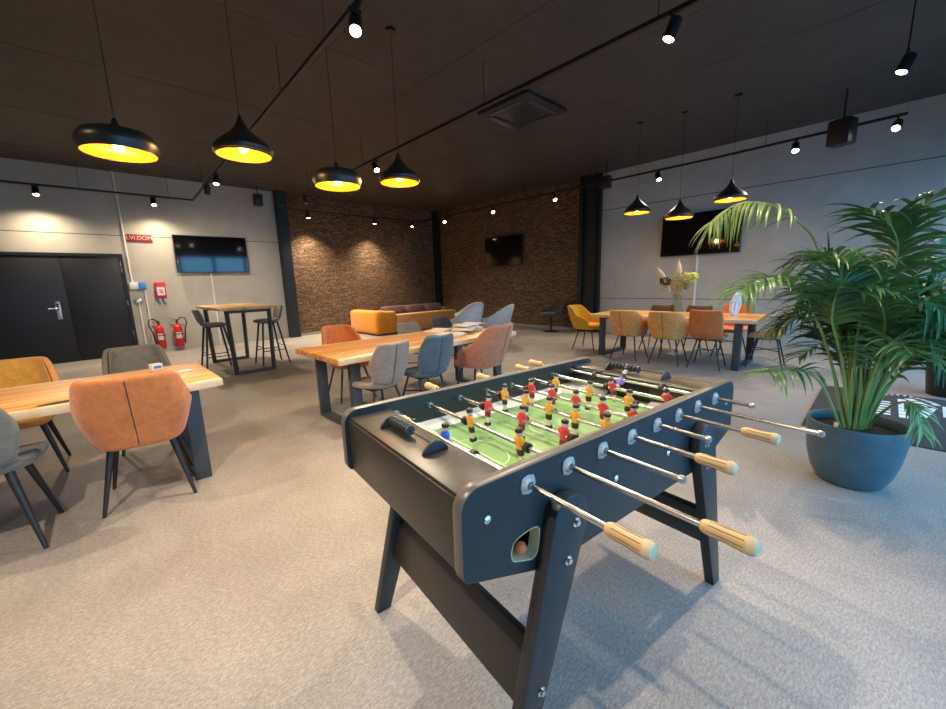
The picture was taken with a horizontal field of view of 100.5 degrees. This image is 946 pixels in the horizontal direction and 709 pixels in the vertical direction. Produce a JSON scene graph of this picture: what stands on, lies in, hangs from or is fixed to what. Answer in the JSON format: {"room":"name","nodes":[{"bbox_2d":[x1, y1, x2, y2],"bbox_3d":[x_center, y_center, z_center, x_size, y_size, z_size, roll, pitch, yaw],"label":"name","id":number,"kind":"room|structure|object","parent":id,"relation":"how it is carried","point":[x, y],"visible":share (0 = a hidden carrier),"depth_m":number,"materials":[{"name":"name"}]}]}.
{"room":"common room","nodes":[
{"label":"common room","id":0,"kind":"room"},
{"bbox_2d":[0,157,288,363],"bbox_3d":[-7.983,-1.847,8.231,7.500,3.870,0.200,-12,14,-43],"label":"wall","id":1,"kind":"structure","parent":0,"point":[58,220],"depth_m":8.85,"materials":[{"name":"grey concrete"}]},
{"bbox_2d":[0,251,138,363],"bbox_3d":[-8.444,-0.884,7.721,2.660,2.190,0.109,-12,14,-43],"label":"door","id":2,"kind":"structure","parent":1,"relation":"in","point":[36,320],"depth_m":7.92,"materials":[{"name":"black"}]},
{"bbox_2d":[110,171,132,282],"bbox_3d":[-7.504,-2.698,8.408,0.031,2.290,0.031,-6,11,-21],"label":"cable conduit","id":3,"kind":"object","parent":1,"relation":"attached to","point":[112,176],"visible":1,"depth_m":8.40,"materials":[{"name":"white plastic"}]},
{"bbox_2d":[129,282,146,289],"bbox_3d":[-7.393,-1.514,8.673,0.280,0.160,0.070,-12,14,-43],"label":"switch box","id":4,"kind":"object","parent":1,"relation":"attached to","point":[140,285],"visible":1,"depth_m":8.66,"materials":[{"name":"white plastic"}]},
{"bbox_2d":[126,234,152,241],"bbox_3d":[-7.316,-2.550,8.624,0.440,0.160,0.020,-12,14,-43],"label":"wall sign","id":5,"kind":"object","parent":1,"relation":"attached to","point":[129,237],"visible":1,"depth_m":8.61,"materials":[{"name":"red"}]},
{"bbox_2d":[138,303,146,343],"bbox_3d":[-7.404,-0.587,8.834,0.031,1.140,0.031,-6,11,-21],"label":"cable conduit","id":6,"kind":"object","parent":1,"relation":"attached to","point":[138,303],"visible":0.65,"depth_m":8.80,"materials":[{"name":"white plastic"}]},
{"bbox_2d":[144,289,154,343],"bbox_3d":[-7.308,-0.750,8.903,0.031,1.430,0.031,-6,11,-21],"label":"cable conduit","id":7,"kind":"object","parent":1,"relation":"attached to","point":[144,289],"visible":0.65,"depth_m":8.86,"materials":[{"name":"white plastic"}]},
{"bbox_2d":[148,319,166,347],"bbox_3d":[-7.185,-0.478,8.948,0.279,0.691,0.198,-12,14,-43],"label":"fire extinguisher","id":8,"kind":"object","parent":1,"relation":"attached to","point":[160,335],"visible":0.91,"depth_m":8.92,"materials":[{"name":"red"}]},
{"bbox_2d":[154,282,166,302],"bbox_3d":[-7.105,-1.407,8.957,0.190,0.470,0.092,-12,14,-43],"label":"fire alarm box","id":9,"kind":"object","parent":1,"relation":"attached to","point":[160,289],"visible":1,"depth_m":8.93,"materials":[{"name":"red"}]},
{"bbox_2d":[171,317,186,346],"bbox_3d":[-6.875,-0.542,9.242,0.301,0.691,0.198,-12,14,-43],"label":"fire extinguisher","id":10,"kind":"object","parent":1,"relation":"attached to","point":[178,332],"visible":1,"depth_m":9.17,"materials":[{"name":"red"}]},
{"bbox_2d":[171,234,248,272],"bbox_3d":[-6.323,-2.425,9.543,1.500,0.850,0.121,-12,14,-43],"label":"television","id":11,"kind":"object","parent":1,"relation":"attached to","point":[193,254],"visible":1,"depth_m":9.45,"materials":[{"name":"black plastic"}]},
{"bbox_2d":[210,272,221,344],"bbox_3d":[-6.376,-1.224,9.743,0.031,2.000,0.031,-6,11,-21],"label":"cable conduit","id":12,"kind":"object","parent":1,"relation":"attached to","point":[210,272],"visible":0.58,"depth_m":9.72,"materials":[{"name":"white plastic"}]},
{"bbox_2d":[272,190,300,337],"bbox_3d":[-5.061,-2.395,10.717,0.260,3.870,0.220,-12,14,-43],"label":"column","id":13,"kind":"structure","parent":0,"point":[279,197],"depth_m":10.62,"materials":[{"name":"metal"}]},
{"bbox_2d":[286,193,435,332],"bbox_3d":[-3.320,-2.807,12.656,5.500,3.870,0.200,-12,14,-43],"label":"stone wall","id":14,"kind":"structure","parent":0,"point":[343,264],"depth_m":12.17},
{"bbox_2d":[301,331,320,335],"bbox_3d":[-3.168,-0.931,12.940,5.050,0.070,0.024,-12,14,-43],"label":"baseboard","id":15,"kind":"structure","parent":14,"relation":"attached to","point":[318,332],"depth_m":11.45,"materials":[{"name":"grey"}]},
{"bbox_2d":[431,211,442,305],"bbox_3d":[-1.280,-3.176,14.319,0.200,3.870,0.200,-12,14,-43],"label":"column","id":16,"kind":"structure","parent":0,"point":[436,222],"depth_m":14.19,"materials":[{"name":"metal"}]},
{"bbox_2d":[0,324,945,708],"bbox_3d":[-1.270,0.440,5.693,13.400,0.100,13.650,-12,14,-43],"label":"floor","id":17,"kind":"structure","parent":0,"point":[256,587],"depth_m":1.83,"materials":[{"name":"grey carpet"}]},
{"bbox_2d":[0,408,64,548],"bbox_3d":[-2.656,0.650,2.094,0.500,0.884,0.595,-10,13,-37],"label":"dining chair","id":18,"kind":"object","parent":17,"relation":"on","point":[13,456],"visible":1,"depth_m":2.13,"materials":[{"name":"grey fabric"}]},
{"bbox_2d":[0,356,71,471],"bbox_3d":[-3.595,0.501,3.088,0.578,0.871,0.670,-12,14,-43],"label":"armchair","id":19,"kind":"object","parent":17,"relation":"on","point":[15,372],"visible":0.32,"depth_m":3.23,"materials":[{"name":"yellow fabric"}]},
{"bbox_2d":[0,362,222,480],"bbox_3d":[-3.079,0.680,2.363,2.630,0.747,0.972,-12,14,-43],"label":"dining table","id":20,"kind":"object","parent":17,"relation":"on","point":[25,402],"visible":0.44,"depth_m":2.82,"materials":[{"name":"brown wood"}]},
{"bbox_2d":[148,363,162,371],"bbox_3d":[-2.564,0.104,3.180,0.057,0.060,0.075,3,12,26],"label":"box","id":21,"kind":"object","parent":20,"relation":"on","point":[155,367],"visible":1,"depth_m":3.16,"materials":[{"name":"cardboard"}]},
{"bbox_2d":[176,369,192,372],"bbox_3d":[-2.296,0.131,3.123,0.070,0.012,0.100,5,12,31],"label":"pack","id":22,"kind":"object","parent":20,"relation":"on","point":[184,370],"visible":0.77,"depth_m":3.11,"materials":[{"name":"paper"}]},
{"bbox_2d":[69,370,197,517],"bbox_3d":[-2.201,0.532,2.614,0.609,0.900,0.681,-9,13,-35],"label":"armchair","id":23,"kind":"object","parent":17,"relation":"on","point":[114,415],"visible":0.99,"depth_m":2.38,"materials":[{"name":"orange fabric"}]},
{"bbox_2d":[102,344,171,455],"bbox_3d":[-3.075,0.377,3.678,0.668,0.871,0.507,8,14,43],"label":"armchair","id":24,"kind":"object","parent":17,"relation":"on","point":[136,357],"visible":0.22,"depth_m":3.76,"materials":[{"name":"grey fabric"}]},
{"bbox_2d":[192,309,238,369],"bbox_3d":[-4.444,-0.252,6.764,0.518,1.064,0.486,-12,14,-43],"label":"bar stool","id":25,"kind":"object","parent":17,"relation":"on","point":[198,316],"visible":0.91,"depth_m":6.64,"materials":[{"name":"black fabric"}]},
{"bbox_2d":[196,303,279,374],"bbox_3d":[-4.216,-0.334,7.088,0.882,1.091,1.900,-12,14,-43],"label":"bar table","id":26,"kind":"object","parent":17,"relation":"on","point":[242,308],"visible":1,"depth_m":6.67,"materials":[{"name":"brown wood"}]},
{"bbox_2d":[253,305,290,366],"bbox_3d":[-3.743,-0.366,7.265,0.518,1.064,0.486,-12,14,-43],"label":"bar stool","id":27,"kind":"object","parent":17,"relation":"on","point":[277,312],"visible":0.85,"depth_m":7.24,"materials":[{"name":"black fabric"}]},
{"bbox_2d":[321,325,376,404],"bbox_3d":[-1.597,0.092,4.945,0.549,0.881,0.681,-10,14,-39],"label":"armchair","id":28,"kind":"object","parent":17,"relation":"on","point":[332,334],"visible":0.36,"depth_m":5.05,"materials":[{"name":"orange fabric"}]},
{"bbox_2d":[345,339,408,403],"bbox_3d":[-0.871,0.295,3.719,0.595,0.884,0.449,8,14,41],"label":"dining chair","id":29,"kind":"object","parent":17,"relation":"on","point":[388,361],"visible":0.95,"depth_m":3.51,"materials":[{"name":"beige fabric"}]},
{"bbox_2d":[350,309,455,335],"bbox_3d":[-2.075,-1.111,12.084,2.905,0.670,1.500,-12,14,-43],"label":"sofa","id":30,"kind":"object","parent":17,"relation":"on","point":[378,323],"visible":0.83,"depth_m":11.11,"materials":[{"name":"orange fabric"}]},
{"bbox_2d":[295,328,515,424],"bbox_3d":[-0.654,0.185,4.644,2.370,0.745,1.061,-12,14,-43],"label":"dining table","id":31,"kind":"object","parent":17,"relation":"on","point":[351,354],"visible":0.57,"depth_m":4.17,"materials":[{"name":"brown wood"}]},
{"bbox_2d":[423,328,451,332],"bbox_3d":[-0.448,-0.326,5.233,0.280,0.032,0.400,3,11,24],"label":"magazine","id":32,"kind":"object","parent":31,"relation":"on","point":[433,330],"visible":0.89,"depth_m":5.14,"materials":[{"name":"paper"}]},
{"bbox_2d":[427,332,466,336],"bbox_3d":[-0.312,-0.252,4.813,0.400,0.032,0.280,5,12,31],"label":"magazine","id":33,"kind":"object","parent":31,"relation":"on","point":[455,334],"visible":0.79,"depth_m":4.77,"materials":[{"name":"paper"}]},
{"bbox_3d":[-0.098,-0.377,5.455,0.400,0.032,0.280,6,13,35],"label":"magazine","id":34,"kind":"object","parent":31,"relation":"on","visible":0},
{"bbox_2d":[451,326,477,330],"bbox_3d":[-0.104,-0.344,5.088,0.280,0.032,0.400,0,11,11],"label":"magazine","id":35,"kind":"object","parent":34,"relation":"on","point":[471,328],"visible":0.8,"depth_m":4.96,"materials":[{"name":"paper"}]},
{"bbox_2d":[452,322,486,326],"bbox_3d":[-0.047,-0.405,5.219,0.280,0.032,0.400,6,13,37],"label":"magazine","id":36,"kind":"object","parent":35,"relation":"on","point":[465,324],"visible":1,"depth_m":5.15,"materials":[{"name":"paper"}]},
{"bbox_2d":[377,303,449,313],"bbox_3d":[-1.986,-1.357,13.401,2.600,0.670,0.660,-12,14,-43],"label":"leather sofa","id":37,"kind":"object","parent":17,"relation":"on","point":[442,307],"visible":0.12,"depth_m":13.69,"materials":[{"name":"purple leather"}]},
{"bbox_2d":[384,305,403,312],"bbox_3d":[-2.568,-1.467,12.815,0.720,0.250,0.158,-12,15,-43],"label":"cushion","id":38,"kind":"object","parent":37,"relation":"on","point":[398,308],"visible":0.8,"depth_m":12.79,"materials":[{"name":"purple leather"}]},
{"bbox_2d":[405,304,422,311],"bbox_3d":[-1.994,-1.586,13.360,0.720,0.250,0.158,-12,15,-43],"label":"cushion","id":39,"kind":"object","parent":37,"relation":"on","point":[412,307],"visible":1,"depth_m":13.28,"materials":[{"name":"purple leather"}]},
{"bbox_2d":[424,303,440,309],"bbox_3d":[-1.420,-1.704,13.904,0.720,0.250,0.158,-12,15,-43],"label":"cushion","id":40,"kind":"object","parent":37,"relation":"on","point":[429,306],"visible":1,"depth_m":13.81,"materials":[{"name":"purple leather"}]},
{"bbox_2d":[396,321,443,385],"bbox_3d":[-0.791,-0.039,5.642,0.449,0.836,0.595,-12,14,-43],"label":"dining chair","id":41,"kind":"object","parent":17,"relation":"on","point":[408,327],"visible":0.27,"depth_m":5.74,"materials":[{"name":"beige fabric"}]},
{"bbox_2d":[402,333,452,395],"bbox_3d":[-0.474,0.214,4.096,0.449,0.884,0.595,-11,14,-40],"label":"dining chair","id":42,"kind":"object","parent":17,"relation":"on","point":[435,352],"visible":0.95,"depth_m":3.88,"materials":[{"name":"blue fabric"}]},
{"bbox_2d":[432,316,476,370],"bbox_3d":[-0.315,-0.148,6.119,0.595,0.850,0.449,6,13,37],"label":"dining chair","id":43,"kind":"object","parent":17,"relation":"on","point":[442,322],"visible":0.33,"depth_m":6.21,"materials":[{"name":"grey fabric"}]},
{"bbox_2d":[450,306,481,346],"bbox_3d":[-0.149,-0.605,8.478,0.709,0.880,0.766,8,14,41],"label":"tub chair","id":44,"kind":"object","parent":17,"relation":"on","point":[473,314],"visible":0.45,"depth_m":8.15,"materials":[{"name":"grey fabric"}]},
{"bbox_2d":[455,302,483,325],"bbox_3d":[-0.062,-0.928,10.206,0.766,0.880,0.709,-9,13,-35],"label":"tub chair","id":45,"kind":"object","parent":17,"relation":"on","point":[474,304],"visible":0.29,"depth_m":9.88,"materials":[{"name":"grey fabric"}]},
{"bbox_2d":[455,322,512,383],"bbox_3d":[0.140,0.083,4.630,0.690,0.911,0.643,5,13,34],"label":"armchair","id":46,"kind":"object","parent":17,"relation":"on","point":[489,349],"visible":0.98,"depth_m":4.37,"materials":[{"name":"fabric"}]},
{"bbox_2d":[482,304,513,341],"bbox_3d":[0.571,-0.691,8.822,0.709,0.880,0.766,4,12,30],"label":"tub chair","id":47,"kind":"object","parent":17,"relation":"on","point":[503,316],"visible":0.75,"depth_m":8.51,"materials":[{"name":"grey fabric"}]},
{"bbox_2d":[540,299,563,331],"bbox_3d":[2.132,-1.045,10.579,0.637,0.838,0.646,-6,11,-23],"label":"chair","id":48,"kind":"object","parent":17,"relation":"on","point":[555,309],"visible":1,"depth_m":10.57,"materials":[{"name":"grey fabric"}]},
{"bbox_2d":[341,357,824,708],"bbox_3d":[0.392,0.615,1.607,1.511,0.944,1.451,-10,14,-39],"label":"table","id":49,"kind":"object","parent":17,"relation":"on","point":[549,458],"visible":1,"depth_m":1.24,"materials":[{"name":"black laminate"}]},
{"bbox_2d":[514,540,526,554],"bbox_3d":[0.123,0.502,1.022,0.034,0.034,0.034,-12,14,-43],"label":"ball","id":50,"kind":"object","parent":49,"relation":"on","point":[520,548],"visible":1,"depth_m":1.01,"materials":[{"name":"orange"}]},
{"bbox_2d":[568,305,599,350],"bbox_3d":[2.214,-0.545,7.819,0.675,0.861,0.643,8,14,41],"label":"armchair","id":51,"kind":"object","parent":17,"relation":"on","point":[579,315],"visible":0.93,"depth_m":7.70,"materials":[{"name":"yellow fabric"}]},
{"bbox_2d":[609,310,648,360],"bbox_3d":[2.640,-0.348,6.711,0.672,0.851,0.643,-11,14,-41],"label":"armchair","id":52,"kind":"object","parent":17,"relation":"on","point":[632,323],"visible":0.98,"depth_m":6.48,"materials":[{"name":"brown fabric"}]},
{"bbox_2d":[638,304,673,351],"bbox_3d":[3.525,-0.520,7.535,0.594,0.838,0.460,-12,14,-43],"label":"dining chair","id":53,"kind":"object","parent":17,"relation":"on","point":[654,307],"visible":0.24,"depth_m":7.61,"materials":[{"name":"brown fabric"}]},
{"bbox_2d":[647,311,688,366],"bbox_3d":[3.081,-0.273,6.234,0.643,0.851,0.672,8,14,43],"label":"armchair","id":54,"kind":"object","parent":17,"relation":"on","point":[662,325],"visible":0.98,"depth_m":6.00,"materials":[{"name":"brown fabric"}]},
{"bbox_2d":[590,310,769,370],"bbox_3d":[3.367,-0.311,6.666,1.073,0.745,2.480,-12,14,-43],"label":"dining table","id":55,"kind":"object","parent":17,"relation":"on","point":[739,321],"visible":0.64,"depth_m":6.13,"materials":[{"name":"brown wood"}]},
{"bbox_2d":[657,259,698,311],"bbox_3d":[3.471,-1.161,6.665,0.565,0.916,0.564,-12,14,-43],"label":"flower vase","id":56,"kind":"object","parent":55,"relation":"on","point":[683,280],"visible":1,"depth_m":6.61,"materials":[{"name":"clear glass"}]},
{"bbox_2d":[729,291,741,315],"bbox_3d":[3.991,-0.772,5.982,0.155,0.373,0.140,-12,14,-43],"label":"leaf ornament","id":57,"kind":"object","parent":55,"relation":"on","point":[734,307],"visible":1,"depth_m":5.96,"materials":[{"name":"white ceramic"}]},
{"bbox_2d":[674,305,712,355],"bbox_3d":[3.977,-0.449,7.074,0.594,0.838,0.460,-12,14,-43],"label":"dining chair","id":58,"kind":"object","parent":17,"relation":"on","point":[690,307],"visible":0.27,"depth_m":7.13,"materials":[{"name":"brown fabric"}]},
{"bbox_2d":[686,310,727,370],"bbox_3d":[3.502,-0.238,5.875,0.460,0.889,0.588,8,14,41],"label":"dining chair","id":59,"kind":"object","parent":17,"relation":"on","point":[706,325],"visible":1,"depth_m":5.69,"materials":[{"name":"orange fabric"}]},
{"bbox_2d":[710,304,751,359],"bbox_3d":[4.380,-0.401,6.660,0.594,0.871,0.460,-12,14,-43],"label":"dining chair","id":60,"kind":"object","parent":17,"relation":"on","point":[728,327],"visible":0.35,"depth_m":6.67,"materials":[{"name":"orange fabric"}]},
{"bbox_2d":[744,310,800,369],"bbox_3d":[4.413,-0.248,5.789,0.595,0.884,0.449,8,14,41],"label":"dining chair","id":61,"kind":"object","parent":17,"relation":"on","point":[751,334],"visible":0.5,"depth_m":5.79,"materials":[{"name":"fabric"}]},
{"bbox_2d":[690,187,945,490],"bbox_3d":[2.681,-0.119,2.526,2.324,1.916,1.418,-6,11,-20],"label":"potted palm","id":62,"kind":"object","parent":17,"relation":"on","point":[865,317],"visible":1,"depth_m":2.38,"materials":[{"name":"plant"}]},
{"bbox_2d":[806,409,913,490],"bbox_3d":[2.510,0.636,2.604,0.500,0.412,0.500,-12,14,-43],"label":"pot","id":63,"kind":"object","parent":17,"relation":"on","point":[864,455],"depth_m":2.47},
{"bbox_2d":[801,385,945,451],"bbox_3d":[4.346,0.621,3.487,1.800,0.010,2.020,-12,14,-43],"label":"entrance mat","id":64,"kind":"object","parent":17,"relation":"on","point":[897,413],"visible":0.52,"depth_m":3.87,"materials":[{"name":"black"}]},
{"bbox_2d":[876,394,945,418],"bbox_3d":[4.385,0.520,4.003,0.985,0.001,0.631,-12,14,-43],"label":"print","id":65,"kind":"object","parent":64,"relation":"on","point":[897,411],"depth_m":3.97,"materials":[{"name":"white"}]},
{"bbox_2d":[911,234,945,397],"bbox_3d":[5.091,-0.426,4.023,1.119,1.830,1.156,1,11,15],"label":"potted shrub","id":66,"kind":"object","parent":17,"relation":"on","point":[937,390],"visible":0.11,"depth_m":4.28,"materials":[{"name":"teal plant"}]},
{"bbox_2d":[925,365,945,397],"bbox_3d":[5.216,0.270,4.286,0.420,0.360,0.420,-12,14,-43],"label":"pot","id":67,"kind":"object","parent":66,"relation":"on","point":[937,390],"depth_m":4.30,"materials":[{"name":"black plastic"}]},
{"bbox_2d":[0,0,945,211],"bbox_3d":[-1.388,-3.461,4.971,13.400,0.103,13.650,-12,14,-43],"label":"ceiling","id":68,"kind":"structure","parent":0,"point":[169,67],"depth_m":4.91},
{"bbox_2d":[0,166,191,200],"bbox_3d":[-8.315,-3.350,7.108,5.370,0.487,0.036,-12,14,-43],"label":"track","id":69,"kind":"object","parent":68,"relation":"hanging from","point":[4,181],"visible":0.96,"depth_m":7.81,"materials":[{"name":"black metal"}]},
{"bbox_2d":[30,185,39,195],"bbox_3d":[-8.146,-3.051,7.318,0.103,0.196,0.144,-12,14,-43],"label":"track spotlight","id":70,"kind":"object","parent":69,"relation":"attached to","point":[34,188],"visible":1,"depth_m":7.29,"materials":[{"name":"black plastic"}]},
{"bbox_2d":[150,197,156,205],"bbox_3d":[-6.904,-3.307,8.496,0.101,0.196,0.145,-12,14,-43],"label":"track spotlight","id":71,"kind":"object","parent":69,"relation":"attached to","point":[152,199],"visible":1,"depth_m":8.47,"materials":[{"name":"black plastic"}]},
{"bbox_2d":[72,0,160,162],"bbox_3d":[-2.411,-2.128,2.519,0.444,1.570,0.444,-12,14,-43],"label":"pendant lamp","id":72,"kind":"object","parent":68,"relation":"hanging from","point":[113,141],"visible":1,"depth_m":2.58,"materials":[{"name":"black"}]},
{"bbox_2d":[212,0,273,162],"bbox_3d":[-1.861,-2.306,3.031,0.432,1.440,0.432,-12,14,-43],"label":"pendant lamp","id":73,"kind":"object","parent":68,"relation":"hanging from","point":[239,144],"visible":1,"depth_m":3.08,"materials":[{"name":"black"}]},
{"bbox_2d":[252,185,263,206],"bbox_3d":[-5.331,-3.929,9.729,0.190,0.480,0.179,-12,14,-43],"label":"speaker","id":74,"kind":"object","parent":68,"relation":"hanging from","point":[257,198],"visible":1,"depth_m":9.69},
{"bbox_2d":[255,194,262,204],"bbox_3d":[-5.270,-3.821,9.688,0.163,0.246,0.012,-12,14,-43],"label":"speaker grille","id":75,"kind":"object","parent":74,"relation":"attached to","point":[258,197],"depth_m":9.68,"materials":[{"name":"grey"}]},
{"bbox_2d":[192,0,364,200],"bbox_3d":[-3.043,-3.163,5.237,0.036,0.487,10.002,-11,14,-41],"label":"track","id":76,"kind":"object","parent":68,"relation":"hanging from","point":[344,18],"visible":0.75,"depth_m":3.74,"materials":[{"name":"black metal"}]},
{"bbox_2d":[203,184,210,194],"bbox_3d":[-5.157,-3.199,7.625,0.101,0.196,0.143,-12,14,-43],"label":"track spotlight","id":77,"kind":"object","parent":76,"relation":"hanging from","point":[206,186],"visible":1,"depth_m":7.60,"materials":[{"name":"black plastic"}]},
{"bbox_2d":[212,173,219,185],"bbox_3d":[-4.550,-3.094,6.963,0.100,0.196,0.145,-4,11,-12],"label":"track spotlight","id":78,"kind":"object","parent":76,"relation":"hanging from","point":[216,180],"visible":1,"depth_m":6.94,"materials":[{"name":"black plastic"}]},
{"bbox_2d":[347,5,362,38],"bbox_3d":[-0.872,-2.456,2.918,0.100,0.198,0.162,-3,11,-9],"label":"track spotlight","id":79,"kind":"object","parent":76,"relation":"hanging from","point":[355,19],"visible":1,"depth_m":2.89,"materials":[{"name":"black plastic"}]},
{"bbox_2d":[312,0,361,191],"bbox_3d":[-1.299,-2.357,3.574,0.444,1.570,0.444,-12,14,-43],"label":"pendant lamp","id":80,"kind":"object","parent":68,"relation":"hanging from","point":[336,178],"visible":1,"depth_m":3.58,"materials":[{"name":"black"}]},
{"bbox_2d":[291,203,419,221],"bbox_3d":[-3.285,-4.354,11.711,4.150,0.487,0.036,-11,14,-42],"label":"track","id":81,"kind":"object","parent":68,"relation":"hanging from","point":[360,203],"visible":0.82,"depth_m":11.49,"materials":[{"name":"black plastic"}]},
{"bbox_2d":[379,26,419,187],"bbox_3d":[-0.799,-2.524,4.039,0.432,1.440,0.432,-12,14,-43],"label":"pendant lamp","id":82,"kind":"object","parent":68,"relation":"hanging from","point":[398,175],"visible":1,"depth_m":4.04,"materials":[{"name":"black"}]},
{"bbox_2d":[278,0,703,207],"bbox_3d":[-1.564,-3.415,6.356,0.036,0.487,9.983,-11,14,-42],"label":"track","id":83,"kind":"object","parent":68,"relation":"hanging from","point":[689,3],"visible":1,"depth_m":3.92,"materials":[{"name":"black metal"}]},
{"bbox_2d":[301,195,308,203],"bbox_3d":[-3.740,-3.451,8.761,0.155,0.198,0.107,-12,14,-43],"label":"track spotlight","id":84,"kind":"object","parent":83,"relation":"hanging from","point":[303,198],"visible":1,"depth_m":8.73,"materials":[{"name":"black plastic"}]},
{"bbox_2d":[371,160,379,172],"bbox_3d":[-1.605,-3.091,6.469,0.108,0.198,0.167,-12,14,-43],"label":"track spotlight","id":85,"kind":"object","parent":83,"relation":"hanging from","point":[374,165],"visible":1,"depth_m":6.44,"materials":[{"name":"black plastic"}]},
{"bbox_2d":[662,10,682,43],"bbox_3d":[1.563,-2.561,3.083,0.145,0.196,0.100,0,11,8],"label":"track spotlight","id":86,"kind":"object","parent":83,"relation":"hanging from","point":[674,24],"visible":1,"depth_m":3.05,"materials":[{"name":"black plastic"}]},
{"bbox_2d":[477,89,566,130],"bbox_3d":[0.731,-3.605,5.865,0.950,0.071,0.950,-12,14,-43],"label":"ceiling vent","id":87,"kind":"object","parent":68,"relation":"in","point":[526,108],"visible":1,"depth_m":5.76,"materials":[{"name":"grey"}]},
{"bbox_2d":[601,162,611,188],"bbox_3d":[2.948,-3.957,8.691,0.179,0.540,0.190,-12,14,-43],"label":"speaker","id":88,"kind":"object","parent":68,"relation":"hanging from","point":[607,185],"visible":0.91,"depth_m":8.65},
{"bbox_2d":[601,175,607,187],"bbox_3d":[2.892,-3.807,8.659,0.012,0.229,0.163,-12,14,-43],"label":"speaker grille","id":89,"kind":"object","parent":88,"relation":"attached to","point":[603,185],"depth_m":8.65,"materials":[{"name":"grey"}]},
{"bbox_2d":[623,121,650,214],"bbox_3d":[2.782,-3.117,6.600,0.432,1.420,0.432,-12,14,-43],"label":"pendant lamp","id":90,"kind":"object","parent":68,"relation":"hanging from","point":[637,207],"visible":1,"depth_m":6.60,"materials":[{"name":"black"}]},
{"bbox_2d":[420,112,907,221],"bbox_3d":[2.042,-4.043,9.160,0.154,0.487,10.983,-11,14,-42],"label":"track","id":91,"kind":"object","parent":68,"relation":"hanging from","point":[903,113],"visible":1,"depth_m":7.13,"materials":[{"name":"black metal"}]},
{"bbox_2d":[551,193,556,201],"bbox_3d":[1.930,-3.731,9.346,0.100,0.197,0.172,-4,11,-13],"label":"track spotlight","id":92,"kind":"object","parent":91,"relation":"hanging from","point":[553,196],"visible":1,"depth_m":9.32,"materials":[{"name":"black plastic"}]},
{"bbox_2d":[655,170,661,181],"bbox_3d":[3.600,-3.466,7.643,0.100,0.198,0.156,-3,11,-4],"label":"track spotlight","id":93,"kind":"object","parent":91,"relation":"hanging from","point":[657,174],"visible":1,"depth_m":7.62,"materials":[{"name":"black plastic"}]},
{"bbox_2d":[791,139,799,153],"bbox_3d":[5.003,-3.223,6.099,0.100,0.198,0.164,6,13,34],"label":"track spotlight","id":94,"kind":"object","parent":91,"relation":"hanging from","point":[795,148],"visible":1,"depth_m":6.07,"materials":[{"name":"black plastic"}]},
{"bbox_2d":[891,115,903,131],"bbox_3d":[5.705,-3.094,5.286,0.174,0.196,0.100,-9,13,-34],"label":"track spotlight","id":95,"kind":"object","parent":91,"relation":"hanging from","point":[897,124],"visible":1,"depth_m":5.26,"materials":[{"name":"black plastic"}]},
{"bbox_2d":[664,111,693,219],"bbox_3d":[3.323,-2.989,6.249,0.432,1.575,0.432,-12,14,-43],"label":"pendant lamp","id":96,"kind":"object","parent":68,"relation":"hanging from","point":[679,212],"visible":1,"depth_m":6.26,"materials":[{"name":"black"}]},
{"bbox_2d":[713,93,747,202],"bbox_3d":[3.779,-2.977,5.683,0.432,1.420,0.432,-12,14,-43],"label":"pendant lamp","id":97,"kind":"object","parent":68,"relation":"hanging from","point":[731,193],"visible":1,"depth_m":5.69,"materials":[{"name":"black"}]},
{"bbox_2d":[826,88,858,148],"bbox_3d":[5.213,-3.338,5.528,0.243,0.740,0.260,-6,11,-23],"label":"speaker","id":98,"kind":"object","parent":68,"relation":"hanging from","point":[841,132],"visible":1,"depth_m":5.49},
{"bbox_2d":[826,117,848,144],"bbox_3d":[5.113,-3.130,5.518,0.012,0.299,0.224,-6,11,-23],"label":"speaker grille","id":99,"kind":"object","parent":98,"relation":"attached to","point":[838,130],"depth_m":5.51,"materials":[{"name":"grey"}]},
{"bbox_2d":[894,0,916,74],"bbox_3d":[4.033,-2.971,3.624,0.142,0.698,0.100,1,11,13],"label":"track spotlight","id":100,"kind":"object","parent":68,"relation":"hanging from","point":[908,59],"visible":1,"depth_m":3.63,"materials":[{"name":"black plastic"}]},
{"bbox_2d":[439,179,579,326],"bbox_3d":[0.851,-2.891,12.430,0.200,3.870,5.910,-12,14,-43],"label":"stone wall","id":101,"kind":"structure","parent":0,"point":[547,274],"depth_m":11.71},
{"bbox_2d":[485,234,522,266],"bbox_3d":[0.933,-3.162,12.039,0.134,0.881,1.500,-12,14,-43],"label":"television","id":102,"kind":"object","parent":101,"relation":"attached to","point":[503,250],"visible":1,"depth_m":11.95,"materials":[{"name":"black plastic"}]},
{"bbox_2d":[481,321,576,329],"bbox_3d":[0.879,-0.999,12.646,0.024,0.070,5.660,-12,14,-43],"label":"baseboard","id":103,"kind":"structure","parent":101,"relation":"attached to","point":[514,324],"depth_m":11.43,"materials":[{"name":"grey"}]},
{"bbox_2d":[577,173,602,331],"bbox_3d":[2.943,-2.507,10.011,0.205,3.870,0.580,-12,14,-43],"label":"column","id":104,"kind":"structure","parent":0,"point":[590,197],"depth_m":9.91,"materials":[{"name":"black paint"}]},
{"bbox_2d":[599,94,945,353],"bbox_3d":[5.462,-2.161,7.729,0.200,3.870,7.340,-12,14,-43],"label":"wall","id":105,"kind":"structure","parent":0,"point":[884,165],"depth_m":7.37,"materials":[{"name":"paint"}]},
{"bbox_2d":[691,255,698,337],"bbox_3d":[4.773,-1.325,8.466,0.041,2.000,0.041,-6,11,-21],"label":"cable conduit","id":106,"kind":"object","parent":105,"relation":"attached to","point":[696,266],"visible":0.46,"depth_m":8.42,"materials":[{"name":"white plastic"}]},
{"bbox_2d":[660,207,743,256],"bbox_3d":[4.719,-2.518,8.185,0.141,0.861,1.500,-12,14,-43],"label":"television","id":107,"kind":"object","parent":105,"relation":"attached to","point":[677,235],"visible":0.66,"depth_m":8.20,"materials":[{"name":"black plastic"}]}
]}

